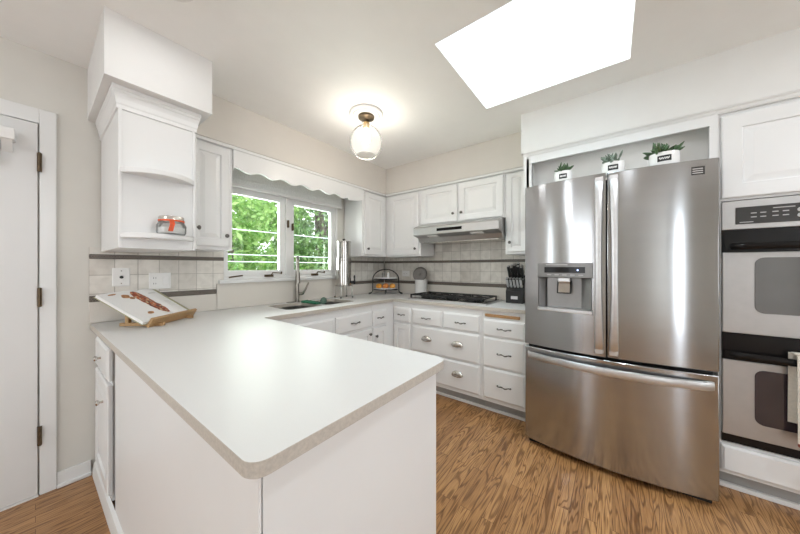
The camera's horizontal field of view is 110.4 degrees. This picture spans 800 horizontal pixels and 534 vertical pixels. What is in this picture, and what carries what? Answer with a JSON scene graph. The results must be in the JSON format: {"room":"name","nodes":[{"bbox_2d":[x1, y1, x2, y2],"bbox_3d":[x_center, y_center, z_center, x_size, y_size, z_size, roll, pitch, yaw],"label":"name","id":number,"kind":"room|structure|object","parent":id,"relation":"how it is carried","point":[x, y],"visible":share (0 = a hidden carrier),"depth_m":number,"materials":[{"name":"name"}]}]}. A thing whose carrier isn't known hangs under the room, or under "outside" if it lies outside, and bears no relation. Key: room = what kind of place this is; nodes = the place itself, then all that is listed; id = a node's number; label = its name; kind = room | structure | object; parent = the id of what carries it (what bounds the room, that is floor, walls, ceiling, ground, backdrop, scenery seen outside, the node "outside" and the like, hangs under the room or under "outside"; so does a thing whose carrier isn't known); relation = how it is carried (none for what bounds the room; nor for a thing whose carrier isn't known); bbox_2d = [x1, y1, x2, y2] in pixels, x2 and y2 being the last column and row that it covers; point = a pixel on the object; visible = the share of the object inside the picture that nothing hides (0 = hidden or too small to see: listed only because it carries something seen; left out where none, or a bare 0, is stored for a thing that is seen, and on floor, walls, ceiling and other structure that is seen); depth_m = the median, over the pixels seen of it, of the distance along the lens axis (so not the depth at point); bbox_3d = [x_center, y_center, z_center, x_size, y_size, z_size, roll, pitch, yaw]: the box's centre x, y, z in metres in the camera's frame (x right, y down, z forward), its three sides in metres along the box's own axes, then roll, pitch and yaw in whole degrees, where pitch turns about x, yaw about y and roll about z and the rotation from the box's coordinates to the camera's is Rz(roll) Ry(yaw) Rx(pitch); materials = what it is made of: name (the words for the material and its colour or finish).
{"room":"kitchen","nodes":[
{"label":"kitchen","id":0,"kind":"room"},
{"bbox_2d":[0,36,383,493],"bbox_3d":[-2.162,-0.020,1.428,0.150,2.540,6.450,0,0,37],"label":"wall","id":1,"kind":"structure","parent":0,"point":[31,77],"depth_m":1.63,"materials":[{"name":"paint"}]},
{"bbox_2d":[0,114,41,511],"bbox_3d":[-2.228,0.235,1.191,0.052,2.030,0.852,0,0,37],"label":"door","id":2,"kind":"structure","parent":1,"relation":"in","point":[20,294],"depth_m":1.46,"materials":[{"name":"paint"}]},
{"bbox_2d":[0,125,14,152],"bbox_3d":[-2.195,-0.616,1.162,0.069,0.179,0.686,0,0,37],"label":"blind headrail","id":3,"kind":"object","parent":2,"relation":"attached to","point":[7,134],"visible":1,"depth_m":1.41,"materials":[{"name":"white plastic"}]},
{"bbox_2d":[0,98,56,494],"bbox_3d":[-2.241,0.193,1.182,0.022,2.115,0.982,0,0,37],"label":"trim","id":4,"kind":"structure","parent":1,"relation":"attached to","point":[47,121],"depth_m":1.54,"materials":[{"name":"paint"}]},
{"bbox_2d":[57,460,91,488],"bbox_3d":[-1.901,1.208,1.624,0.028,0.085,0.132,0,0,37],"label":"baseboard","id":5,"kind":"structure","parent":1,"relation":"attached to","point":[72,474],"depth_m":1.62,"materials":[{"name":"paint"}]},
{"bbox_2d":[95,82,200,252],"bbox_3d":[-1.459,-0.489,1.635,0.687,0.788,0.388,0,0,37],"label":"upper cabinet","id":6,"kind":"object","parent":1,"relation":"attached to","point":[149,144],"visible":1,"depth_m":1.47,"materials":[{"name":"paint"}]},
{"bbox_2d":[120,232,193,241],"bbox_3d":[-1.238,-0.158,1.450,0.112,0.025,0.303,0,0,37],"label":"shelf","id":7,"kind":"object","parent":6,"relation":"attached to","point":[124,236],"depth_m":1.41,"materials":[{"name":"paint"}]},
{"bbox_2d":[120,166,193,185],"bbox_3d":[-1.238,-0.478,1.450,0.112,0.027,0.303,0,0,37],"label":"shelf","id":8,"kind":"object","parent":6,"relation":"attached to","point":[141,173],"depth_m":1.43,"materials":[{"name":"paint"}]},
{"bbox_2d":[156,215,186,235],"bbox_3d":[-1.204,-0.217,1.467,0.132,0.094,0.126,0,0,37],"label":"glass jar","id":9,"kind":"object","parent":6,"relation":"on","point":[172,220],"visible":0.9,"depth_m":1.44,"materials":[{"name":"glass"}]},
{"bbox_2d":[88,6,211,125],"bbox_3d":[-1.484,-1.036,1.641,0.670,0.307,0.430,0,0,37],"label":"soffit","id":10,"kind":"structure","parent":1,"relation":"attached to","point":[126,53],"depth_m":1.41,"materials":[{"name":"white paint"}]},
{"bbox_2d":[89,247,223,322],"bbox_3d":[-1.649,0.110,1.962,0.018,0.459,0.729,0,0,37],"label":"backsplash","id":11,"kind":"structure","parent":1,"relation":"attached to","point":[195,275],"depth_m":1.94,"materials":[{"name":"tile"}]},
{"bbox_2d":[112,268,129,286],"bbox_3d":[-1.779,0.065,1.776,0.017,0.118,0.082,0,0,37],"label":"wall jack","id":12,"kind":"object","parent":11,"relation":"attached to","point":[120,276],"visible":1,"depth_m":1.77,"materials":[{"name":"white plastic"}]},
{"bbox_2d":[149,272,170,288],"bbox_3d":[-1.666,0.095,1.930,0.010,0.112,0.118,0,0,37],"label":"wall outlet","id":13,"kind":"object","parent":11,"relation":"attached to","point":[156,280],"visible":0.98,"depth_m":1.93,"materials":[{"name":"white plastic"}]},
{"bbox_2d":[163,276,168,284],"bbox_3d":[-1.646,0.095,1.953,0.006,0.066,0.032,0,0,37],"label":"rocker switch","id":14,"kind":"object","parent":13,"relation":"attached to","point":[165,278],"depth_m":1.95,"materials":[{"name":"white plastic"}]},
{"bbox_2d":[195,139,231,251],"bbox_3d":[-1.407,-0.499,1.987,0.339,0.758,0.286,0,0,37],"label":"upper cabinet","id":15,"kind":"object","parent":1,"relation":"attached to","point":[214,162],"visible":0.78,"depth_m":1.92,"materials":[{"name":"paint"}]},
{"bbox_2d":[218,186,337,283],"bbox_3d":[-1.093,-0.319,2.739,0.140,0.902,1.260,0,0,37],"label":"window","id":16,"kind":"structure","parent":1,"relation":"in","point":[285,272],"depth_m":2.68,"materials":[{"name":"paint"}]},
{"bbox_2d":[232,168,341,208],"bbox_3d":[-1.048,-0.767,2.699,0.048,0.205,1.220,0,0,37],"label":"window shade","id":17,"kind":"object","parent":16,"relation":"attached to","point":[255,182],"visible":0.52,"depth_m":2.60,"materials":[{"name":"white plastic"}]},
{"bbox_2d":[216,279,340,309],"bbox_3d":[-1.071,0.236,2.718,0.020,0.206,1.276,0,0,37],"label":"upstand","id":18,"kind":"structure","parent":1,"relation":"attached to","point":[229,295],"depth_m":2.54,"materials":[{"name":"paint"}]},
{"bbox_2d":[196,94,522,194],"bbox_3d":[-0.146,-1.036,2.344,1.945,0.307,2.310,0,0,37],"label":"soffit","id":19,"kind":"structure","parent":1,"relation":"attached to","point":[230,123],"depth_m":2.58,"materials":[{"name":"paint"}]},
{"bbox_2d":[342,257,383,295],"bbox_3d":[-0.455,0.110,3.528,0.018,0.459,0.760,0,0,37],"label":"backsplash","id":20,"kind":"structure","parent":1,"relation":"attached to","point":[363,269],"depth_m":3.53,"materials":[{"name":"tile"}]},
{"bbox_2d":[344,190,385,257],"bbox_3d":[-0.393,-0.500,3.317,0.339,0.756,0.408,0,0,37],"label":"upper cabinet","id":21,"kind":"object","parent":1,"relation":"attached to","point":[365,219],"visible":0.88,"depth_m":3.18,"materials":[{"name":"paint"}]},
{"bbox_2d":[232,150,362,200],"bbox_3d":[-0.815,-0.779,2.548,0.020,0.148,1.321,0,0,37],"label":"scalloped valance","id":22,"kind":"object","parent":21,"relation":"attached to","point":[249,164],"visible":1,"depth_m":2.38,"materials":[{"name":"paint"}]},
{"bbox_2d":[0,0,799,168],"bbox_3d":[-0.051,-1.240,-0.182,5.460,0.100,6.450,0,0,37],"label":"ceiling","id":23,"kind":"structure","parent":0,"point":[302,66],"depth_m":1.54,"materials":[{"name":"paint"}]},
{"bbox_2d":[175,0,192,2],"bbox_3d":[-0.963,-1.187,1.162,0.176,0.006,0.176,0,0,37],"label":"recessed light","id":24,"kind":"object","parent":23,"relation":"in","point":[186,1],"visible":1,"depth_m":1.24,"materials":[{"name":"white plastic"}]},
{"bbox_2d":[349,104,382,159],"bbox_3d":[-0.262,-1.025,2.155,0.260,0.331,0.260,0,0,37],"label":"ceiling light","id":25,"kind":"object","parent":23,"relation":"attached to","point":[367,114],"visible":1,"depth_m":2.13,"materials":[{"name":"glass"}]},
{"bbox_2d":[363,121,369,128],"bbox_3d":[-0.262,-1.097,2.155,0.052,0.043,0.052,0,0,37],"label":"socket","id":26,"kind":"object","parent":25,"relation":"attached to","point":[366,125],"depth_m":2.14,"materials":[{"name":"gold metal"}]},
{"bbox_2d":[445,0,632,95],"bbox_3d":[0.750,-1.690,1.536,0.914,0.800,0.844,0,0,37],"label":"window","id":27,"kind":"structure","parent":23,"relation":"attached to","point":[520,41],"depth_m":1.86,"materials":[{"name":"glass"}]},
{"bbox_2d":[0,394,799,533],"bbox_3d":[-0.051,1.300,-0.182,5.460,0.100,6.450,0,0,37],"label":"floor","id":28,"kind":"structure","parent":0,"point":[491,478],"depth_m":1.48,"materials":[{"name":"brown wood"}]},
{"bbox_2d":[92,354,435,533],"bbox_3d":[-0.853,0.810,1.343,1.955,0.879,0.689,0,0,37],"label":"base cabinet","id":29,"kind":"object","parent":28,"relation":"on","point":[376,475],"visible":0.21,"depth_m":0.79,"materials":[{"name":"paint"}]},
{"bbox_2d":[93,336,114,500],"bbox_3d":[-1.501,0.767,1.636,0.597,0.793,0.418,0,0,37],"label":"base cabinet","id":30,"kind":"object","parent":29,"relation":"in","point":[104,357],"visible":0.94,"depth_m":1.39,"materials":[{"name":"paint"}]},
{"bbox_2d":[90,292,524,478],"bbox_3d":[-0.241,0.355,2.137,2.005,0.030,2.713,0,0,37],"label":"countertop","id":31,"kind":"structure","parent":29,"relation":"on","point":[263,391],"depth_m":0.91,"materials":[{"name":"laminate"}]},
{"bbox_2d":[119,308,196,327],"bbox_3d":[-1.490,0.277,1.731,0.235,0.124,0.371,0,0,-4],"label":"book stand","id":32,"kind":"object","parent":31,"relation":"on","point":[160,320],"visible":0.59,"depth_m":1.63,"materials":[{"name":"brown wood"}]},
{"bbox_2d":[93,289,189,324],"bbox_3d":[-1.542,0.232,1.712,0.262,0.177,0.399,0,0,-4],"label":"cookbook","id":33,"kind":"object","parent":32,"relation":"on","point":[142,305],"visible":0.97,"depth_m":1.64,"materials":[{"name":"paper"}]},
{"bbox_2d":[286,256,308,302],"bbox_3d":[-0.949,0.116,2.670,0.196,0.447,0.220,0,0,37],"label":"faucet","id":34,"kind":"object","parent":31,"relation":"on","point":[297,274],"visible":0.81,"depth_m":2.69,"materials":[{"name":"metal"}]},
{"bbox_2d":[280,302,342,309],"bbox_3d":[-0.803,0.461,2.596,0.389,0.179,0.749,0,0,37],"label":"sink","id":35,"kind":"object","parent":31,"relation":"in","point":[290,307],"visible":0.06,"depth_m":2.65,"materials":[{"name":"metal"}]},
{"bbox_2d":[301,300,320,303],"bbox_3d":[-0.828,0.385,2.621,0.242,0.130,0.090,0,0,37],"label":"cloth","id":36,"kind":"object","parent":35,"relation":"on","point":[302,301],"visible":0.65,"depth_m":2.60,"materials":[{"name":"green fabric"}]},
{"bbox_2d":[320,297,326,303],"bbox_3d":[-0.669,0.394,2.615,0.040,0.245,0.266,0,0,13],"label":"dish brush","id":37,"kind":"object","parent":35,"relation":"on","point":[323,300],"visible":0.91,"depth_m":2.50,"materials":[{"name":"green plastic"}]},
{"bbox_2d":[334,239,355,298],"bbox_3d":[-0.614,0.013,3.074,0.207,0.651,0.192,0,0,-33],"label":"water filter","id":38,"kind":"object","parent":31,"relation":"on","point":[343,262],"visible":1,"depth_m":3.00,"materials":[{"name":"metal"}]},
{"bbox_2d":[369,269,402,293],"bbox_3d":[-0.180,0.180,3.508,0.425,0.315,0.202,0,0,0],"label":"fruit stand","id":39,"kind":"object","parent":31,"relation":"on","point":[376,278],"visible":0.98,"depth_m":3.50,"materials":[{"name":"metal"}]},
{"bbox_2d":[415,279,427,295],"bbox_3d":[0.251,0.244,3.298,0.154,0.189,0.154,0,0,37],"label":"utensil canister","id":40,"kind":"object","parent":31,"relation":"on","point":[420,285],"visible":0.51,"depth_m":3.23,"materials":[{"name":"white ceramic"}]},
{"bbox_2d":[413,267,426,279],"bbox_3d":[0.239,0.152,3.323,0.170,0.307,0.051,0,0,3],"label":"strainer","id":41,"kind":"object","parent":40,"relation":"in","point":[420,273],"visible":0.87,"depth_m":3.33,"materials":[{"name":"silver metal"}]},
{"bbox_2d":[408,291,501,304],"bbox_3d":[0.558,0.314,2.888,0.855,0.051,0.450,0,0,37],"label":"cooktop","id":42,"kind":"object","parent":31,"relation":"in","point":[477,299],"visible":1,"depth_m":2.78,"materials":[{"name":"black metal"}]},
{"bbox_2d":[506,275,524,303],"bbox_3d":[1.119,0.209,2.666,0.156,0.259,0.173,0,0,37],"label":"knife block","id":43,"kind":"object","parent":31,"relation":"on","point":[513,295],"visible":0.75,"depth_m":2.60,"materials":[{"name":"black wood"}]},
{"bbox_2d":[507,265,510,276],"bbox_3d":[1.050,0.052,2.672,0.024,0.138,0.093,0,0,37],"label":"knife","id":44,"kind":"object","parent":43,"relation":"in","point":[508,266],"visible":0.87,"depth_m":2.65,"materials":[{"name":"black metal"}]},
{"bbox_2d":[509,277,512,286],"bbox_3d":[1.046,0.145,2.620,0.022,0.096,0.069,0,0,37],"label":"knife","id":45,"kind":"object","parent":43,"relation":"in","point":[510,278],"visible":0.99,"depth_m":2.61,"materials":[{"name":"silver metal"}]},
{"bbox_2d":[510,266,513,277],"bbox_3d":[1.075,0.057,2.657,0.024,0.128,0.087,0,0,37],"label":"knife","id":46,"kind":"object","parent":43,"relation":"in","point":[511,267],"visible":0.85,"depth_m":2.64,"materials":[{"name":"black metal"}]},
{"bbox_2d":[513,264,517,279],"bbox_3d":[1.095,0.048,2.635,0.024,0.147,0.098,0,0,37],"label":"knife","id":47,"kind":"object","parent":43,"relation":"in","point":[514,265],"visible":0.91,"depth_m":2.62,"materials":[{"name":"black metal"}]},
{"bbox_2d":[516,277,519,287],"bbox_3d":[1.094,0.145,2.584,0.022,0.096,0.069,0,0,37],"label":"knife","id":48,"kind":"object","parent":43,"relation":"in","point":[517,279],"visible":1,"depth_m":2.57,"materials":[{"name":"silver metal"}]},
{"bbox_2d":[516,265,520,277],"bbox_3d":[1.120,0.052,2.619,0.024,0.138,0.093,0,0,37],"label":"knife","id":49,"kind":"object","parent":43,"relation":"in","point":[517,266],"visible":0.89,"depth_m":2.60,"materials":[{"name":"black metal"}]},
{"bbox_2d":[519,278,522,287],"bbox_3d":[1.117,0.145,2.565,0.022,0.096,0.069,0,0,37],"label":"knife","id":50,"kind":"object","parent":43,"relation":"in","point":[520,279],"visible":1,"depth_m":2.55,"materials":[{"name":"silver metal"}]},
{"bbox_2d":[520,266,523,279],"bbox_3d":[1.144,0.057,2.604,0.024,0.128,0.087,0,0,37],"label":"knife","id":51,"kind":"object","parent":43,"relation":"in","point":[521,267],"visible":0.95,"depth_m":2.59,"materials":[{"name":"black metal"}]},
{"bbox_2d":[277,305,371,341],"bbox_3d":[-0.821,0.810,2.474,0.634,0.879,1.070,0,0,37],"label":"base cabinet","id":52,"kind":"object","parent":28,"relation":"on","point":[352,322],"visible":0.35,"depth_m":2.44,"materials":[{"name":"paint"}]},
{"bbox_2d":[371,302,392,345],"bbox_3d":[-0.377,0.810,3.028,0.599,0.879,0.344,0,0,37],"label":"base cabinet","id":53,"kind":"object","parent":28,"relation":"on","point":[381,314],"visible":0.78,"depth_m":2.85,"materials":[{"name":"paint"}]},
{"bbox_2d":[393,302,411,349],"bbox_3d":[0.178,0.810,3.138,0.246,0.879,0.599,0,0,37],"label":"base cabinet","id":54,"kind":"object","parent":28,"relation":"on","point":[402,312],"visible":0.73,"depth_m":2.91,"materials":[{"name":"paint"}]},
{"bbox_2d":[412,303,484,407],"bbox_3d":[0.571,0.810,2.837,0.740,0.879,0.599,0,0,37],"label":"base cabinet","id":55,"kind":"object","parent":28,"relation":"on","point":[452,334],"visible":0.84,"depth_m":2.56,"materials":[{"name":"paint"}]},
{"bbox_2d":[482,310,526,420],"bbox_3d":[1.012,0.810,2.501,0.364,0.879,0.599,0,0,37],"label":"base cabinet","id":56,"kind":"object","parent":28,"relation":"on","point":[503,333],"visible":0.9,"depth_m":2.29,"materials":[{"name":"paint"}]},
{"bbox_2d":[523,114,717,343],"bbox_3d":[1.558,0.184,2.108,1.027,2.131,0.598,0,0,37],"label":"surround","id":57,"kind":"object","parent":28,"relation":"on","point":[699,136],"visible":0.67,"depth_m":1.86,"materials":[{"name":"paint"}]},
{"bbox_2d":[523,89,799,157],"bbox_3d":[1.711,-0.870,1.628,1.852,0.026,0.056,0,0,37],"label":"trim","id":58,"kind":"structure","parent":57,"relation":"attached to","point":[793,94],"depth_m":1.63,"materials":[{"name":"paint"}]},
{"bbox_2d":[525,158,718,503],"bbox_3d":[1.469,0.339,1.972,0.935,1.822,0.882,0,0,37],"label":"refrigerator","id":59,"kind":"object","parent":28,"relation":"on","point":[622,270],"visible":1,"depth_m":1.60,"materials":[{"name":"metal"}]},
{"bbox_2d":[554,162,573,181],"bbox_3d":[1.106,-0.636,1.881,0.104,0.142,0.101,0,0,-27],"label":"potted succulent","id":60,"kind":"object","parent":59,"relation":"on","point":[564,172],"visible":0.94,"depth_m":1.85,"materials":[{"name":"white ceramic"}]},
{"bbox_2d":[600,150,624,177],"bbox_3d":[1.310,-0.637,1.712,0.120,0.144,0.130,0,0,37],"label":"potted succulent","id":61,"kind":"object","parent":59,"relation":"on","point":[610,163],"visible":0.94,"depth_m":1.69,"materials":[{"name":"white ceramic"}]},
{"bbox_2d":[643,141,684,165],"bbox_3d":[1.494,-0.642,1.581,0.178,0.154,0.159,0,0,37],"label":"potted succulent","id":62,"kind":"object","parent":59,"relation":"on","point":[661,154],"visible":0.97,"depth_m":1.54,"materials":[{"name":"white ceramic"}]},
{"bbox_2d":[714,97,799,509],"bbox_3d":[2.277,0.186,1.542,0.799,2.128,0.627,0,0,37],"label":"tall cabinet","id":63,"kind":"object","parent":28,"relation":"on","point":[759,147],"visible":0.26,"depth_m":1.48,"materials":[{"name":"paint"}]},
{"bbox_2d":[721,195,799,458],"bbox_3d":[2.248,0.303,1.519,0.757,1.334,0.617,0,0,37],"label":"double oven","id":64,"kind":"object","parent":63,"relation":"in","point":[760,238],"visible":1,"depth_m":1.47,"materials":[{"name":"silver metal"}]},
{"bbox_2d":[788,352,799,447],"bbox_3d":[2.072,0.648,1.277,0.334,0.448,0.070,0,0,37],"label":"dish towel","id":65,"kind":"object","parent":64,"relation":"hanging from","point":[793,372],"visible":1,"depth_m":1.39,"materials":[{"name":"fabric"}]},
{"bbox_2d":[384,245,496,293],"bbox_3d":[1.928,-0.020,2.290,5.310,2.540,0.120,0,0,37],"label":"wall","id":66,"kind":"structure","parent":0,"point":[434,245],"depth_m":3.59,"materials":[{"name":"tile"}]},
{"bbox_2d":[386,190,433,257],"bbox_3d":[0.103,-0.500,3.348,0.508,0.756,0.339,0,0,37],"label":"upper cabinet","id":67,"kind":"object","parent":66,"relation":"attached to","point":[403,211],"visible":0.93,"depth_m":3.23,"materials":[{"name":"paint"}]},
{"bbox_2d":[384,242,524,299],"bbox_3d":[0.571,-0.056,3.238,1.960,0.789,0.018,0,0,37],"label":"backsplash","id":68,"kind":"structure","parent":66,"relation":"attached to","point":[474,270],"depth_m":3.13,"materials":[{"name":"tile"}]},
{"bbox_2d":[402,271,409,276],"bbox_3d":[0.074,0.085,3.610,0.118,0.075,0.010,0,0,37],"label":"wall outlet","id":69,"kind":"object","parent":68,"relation":"attached to","point":[404,273],"visible":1,"depth_m":3.60,"materials":[{"name":"white plastic"}]},
{"bbox_2d":[421,173,505,225],"bbox_3d":[0.671,-0.666,2.915,0.916,0.423,0.339,0,0,37],"label":"upper cabinet","id":70,"kind":"object","parent":66,"relation":"attached to","point":[481,198],"visible":0.87,"depth_m":2.76,"materials":[{"name":"paint"}]},
{"bbox_2d":[195,134,522,196],"bbox_3d":[-0.137,-0.866,2.107,1.624,0.023,2.015,0,0,37],"label":"trim","id":71,"kind":"structure","parent":70,"relation":"attached to","point":[197,136],"depth_m":2.55,"materials":[{"name":"paint"}]},
{"bbox_2d":[413,217,505,244],"bbox_3d":[0.642,-0.355,2.877,0.904,0.193,0.481,0,0,37],"label":"range hood","id":72,"kind":"object","parent":70,"relation":"attached to","point":[490,229],"visible":0.92,"depth_m":2.69,"materials":[{"name":"silver metal"}]},
{"bbox_2d":[506,170,524,254],"bbox_3d":[1.124,-0.496,2.569,0.219,0.763,0.339,0,0,37],"label":"upper cabinet","id":73,"kind":"object","parent":66,"relation":"attached to","point":[515,198],"visible":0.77,"depth_m":2.47,"materials":[{"name":"paint"}]},
{"bbox_2d":[521,27,799,155],"bbox_3d":[2.415,-1.036,1.447,3.215,0.307,0.630,0,0,37],"label":"soffit","id":74,"kind":"object","parent":66,"relation":"attached to","point":[769,66],"depth_m":1.65,"materials":[{"name":"white paint"}]},
{"bbox_2d":[554,170,571,181],"bbox_3d":[1.103,-0.604,1.880,0.104,0.076,0.086,0,0,37],"label":"pot","id":75,"kind":"object","parent":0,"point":[560,175],"depth_m":1.85,"materials":[{"name":"white ceramic"}]},
{"bbox_2d":[601,160,624,177],"bbox_3d":[1.316,-0.604,1.718,0.116,0.076,0.095,0,0,37],"label":"pot","id":76,"kind":"object","parent":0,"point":[608,166],"depth_m":1.68,"materials":[{"name":"white ceramic"}]},
{"bbox_2d":[649,150,679,165],"bbox_3d":[1.499,-0.604,1.578,0.132,0.076,0.108,0,0,37],"label":"pot","id":77,"kind":"object","parent":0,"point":[658,157],"depth_m":1.54,"materials":[{"name":"white ceramic"}]},
{"label":"outside","id":78,"kind":"structure","parent":0,"visible":0},
{"bbox_3d":[-11.868,2.350,11.565,27.100,0.200,32.000,0,0,37],"label":"lawn","id":79,"kind":"structure","parent":78,"visible":0},
{"bbox_2d":[232,198,294,266],"bbox_3d":[-8.428,-1.029,11.815,5.685,6.571,7.108,0,0,18],"label":"leafy tree","id":80,"kind":"object","parent":79,"relation":"on","point":[270,245],"visible":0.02,"depth_m":13.52,"materials":[{"name":"green plant"}]},
{"bbox_2d":[228,194,310,269],"bbox_3d":[-4.765,-1.250,7.806,4.304,7.011,3.626,0,0,-32],"label":"leafy tree","id":81,"kind":"object","parent":79,"relation":"on","point":[259,214],"visible":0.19,"depth_m":7.48,"materials":[{"name":"green plant"}]},
{"bbox_2d":[232,225,327,269],"bbox_3d":[-5.432,0.394,9.773,5.365,4.766,7.822,0,0,25],"label":"leafy tree","id":82,"kind":"object","parent":79,"relation":"on","point":[267,259],"visible":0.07,"depth_m":9.25,"materials":[{"name":"green plant"}]},
{"bbox_2d":[262,202,328,269],"bbox_3d":[-2.907,-1.139,9.837,3.805,6.789,3.452,0,0,-26],"label":"leafy tree","id":83,"kind":"object","parent":79,"relation":"on","point":[321,218],"visible":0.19,"depth_m":9.37,"materials":[{"name":"green plant"}]},
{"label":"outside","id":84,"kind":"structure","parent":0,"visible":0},
{"bbox_2d":[232,228,328,238],"bbox_3d":[-3.141,-0.885,7.425,0.024,0.021,10.000,0,0,37],"label":"cable","id":85,"kind":"object","parent":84,"point":[232,228],"visible":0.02,"depth_m":7.13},
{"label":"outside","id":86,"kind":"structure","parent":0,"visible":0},
{"bbox_2d":[228,254,328,257],"bbox_3d":[-3.141,-0.294,7.425,0.024,0.021,10.000,0,0,37],"label":"cable","id":87,"kind":"object","parent":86,"point":[228,254],"visible":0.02,"depth_m":7.08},
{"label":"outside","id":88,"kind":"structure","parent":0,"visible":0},
{"bbox_2d":[228,261,321,262],"bbox_3d":[-3.141,-0.126,7.425,0.024,0.021,10.000,0,0,37],"label":"cable","id":89,"kind":"object","parent":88,"point":[228,261],"visible":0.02,"depth_m":7.18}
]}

